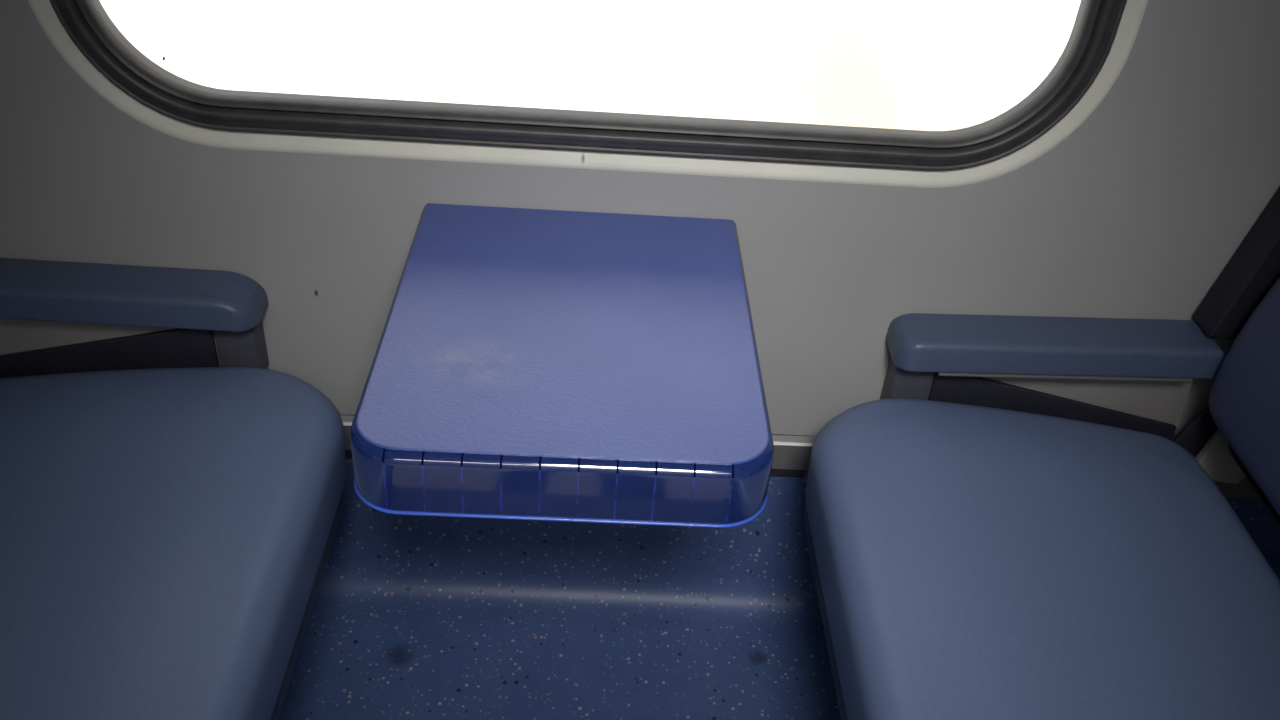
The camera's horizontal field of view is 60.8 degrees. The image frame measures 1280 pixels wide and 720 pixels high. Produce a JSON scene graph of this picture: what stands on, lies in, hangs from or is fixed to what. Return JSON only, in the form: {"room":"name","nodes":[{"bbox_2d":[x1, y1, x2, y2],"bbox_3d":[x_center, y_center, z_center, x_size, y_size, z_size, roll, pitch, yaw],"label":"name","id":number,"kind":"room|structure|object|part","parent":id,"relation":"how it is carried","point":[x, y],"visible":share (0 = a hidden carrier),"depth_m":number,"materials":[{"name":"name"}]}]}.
{"room":"transit interior","nodes":[
{"label":"transit interior","id":0,"kind":"room"},
{"bbox_2d":[0,0,1279,440],"bbox_3d":[-0.039,-0.652,1.089,4.200,1.798,0.050,3,35,-3],"label":"wall","id":1,"kind":"structure","parent":0,"point":[1141,209],"depth_m":1.39,"materials":[{"name":"grey plastic"}]},
{"bbox_2d":[0,258,268,377],"bbox_3d":[-0.706,-0.016,1.454,0.413,0.227,0.077,3,35,-3],"label":"armrest","id":2,"kind":"object","parent":1,"relation":"attached to","point":[56,317],"visible":0.98,"depth_m":1.41,"materials":[{"name":"blue plastic"}]},
{"bbox_3d":[-0.741,-0.008,1.484,0.347,0.173,0.037,3,35,-3],"label":"panel","id":3,"kind":"part","parent":2,"relation":"part of","materials":[{"name":"black plastic"}]},
{"bbox_2d":[350,203,773,527],"bbox_3d":[-0.079,0.033,1.242,0.402,0.199,0.491,3,35,-3],"label":"table","id":4,"kind":"object","parent":1,"relation":"attached to","point":[528,364],"visible":1,"depth_m":1.09,"materials":[{"name":"blue plastic"}]},
{"bbox_2d":[340,414,816,477],"bbox_3d":[-0.101,0.127,1.623,4.200,0.110,0.018,3,35,-3],"label":"trim","id":5,"kind":"structure","parent":1,"relation":"attached to","point":[791,473],"depth_m":1.65,"materials":[{"name":"grey metal"}]},
{"bbox_2d":[28,0,1147,187],"bbox_3d":[-0.041,-0.625,1.097,1.267,0.929,0.048,3,35,-3],"label":"window","id":6,"kind":"structure","parent":1,"relation":"in","point":[1099,45],"depth_m":1.32,"materials":[{"name":"black rubber"}]},
{"bbox_2d":[340,415,1197,457],"bbox_3d":[-0.098,0.101,1.592,4.200,0.011,0.002,3,35,-3],"label":"trim","id":7,"kind":"structure","parent":1,"relation":"attached to","point":[345,418],"depth_m":1.60,"materials":[{"name":"grey metal"}]},
{"bbox_2d":[344,426,1254,489],"bbox_3d":[-0.100,0.129,1.611,4.200,0.050,0.003,3,35,-3],"label":"baseboard","id":8,"kind":"structure","parent":1,"relation":"attached to","point":[785,456],"depth_m":1.63,"materials":[{"name":"grey metal"}]},
{"bbox_2d":[804,470,1260,498],"bbox_3d":[-0.103,0.156,1.631,4.200,0.018,0.002,3,35,-3],"label":"trim","id":9,"kind":"structure","parent":1,"relation":"attached to","point":[1228,493],"depth_m":1.68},
{"bbox_2d":[880,313,1224,439],"bbox_3d":[0.548,0.051,1.514,0.428,0.236,0.078,3,35,-3],"label":"armrest","id":10,"kind":"object","parent":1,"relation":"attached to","point":[1132,374],"visible":0.91,"depth_m":1.45,"materials":[{"name":"blue plastic"}]},
{"bbox_3d":[0.579,0.066,1.550,0.362,0.173,0.037,3,35,-3],"label":"panel","id":11,"kind":"part","parent":10,"relation":"part of","materials":[{"name":"grey plastic"}]},
{"bbox_2d":[278,458,1279,719],"bbox_3d":[-0.108,0.581,1.295,4.200,0.288,1.080,3,35,-3],"label":"floor","id":12,"kind":"structure","parent":0,"point":[413,617],"depth_m":1.71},
{"bbox_2d":[0,367,346,719],"bbox_3d":[-0.731,0.119,0.983,0.743,1.279,0.996,3,35,-3],"label":"seat","id":13,"kind":"object","parent":12,"relation":"on","point":[167,535],"visible":1,"depth_m":1.18,"materials":[{"name":"blue leather"}]},
{"bbox_2d":[804,187,1279,719],"bbox_3d":[0.606,0.184,1.042,0.743,1.279,0.996,3,35,-3],"label":"seat","id":14,"kind":"object","parent":12,"relation":"on","point":[970,562],"visible":1,"depth_m":1.25,"materials":[{"name":"blue leather"}]},
{"bbox_2d":[805,398,1279,719],"bbox_3d":[0.497,0.379,1.161,0.555,0.182,0.935,3,35,-3],"label":"seat cushion","id":15,"kind":"object","parent":14,"relation":"on","point":[970,562],"depth_m":1.23,"materials":[{"name":"blue leather"}]},
{"bbox_3d":[0.860,0.024,0.897,0.174,0.766,0.910,3,35,-3],"label":"backrest","id":16,"kind":"part","parent":14,"relation":"part of","materials":[{"name":"blue plastic"}]}
]}

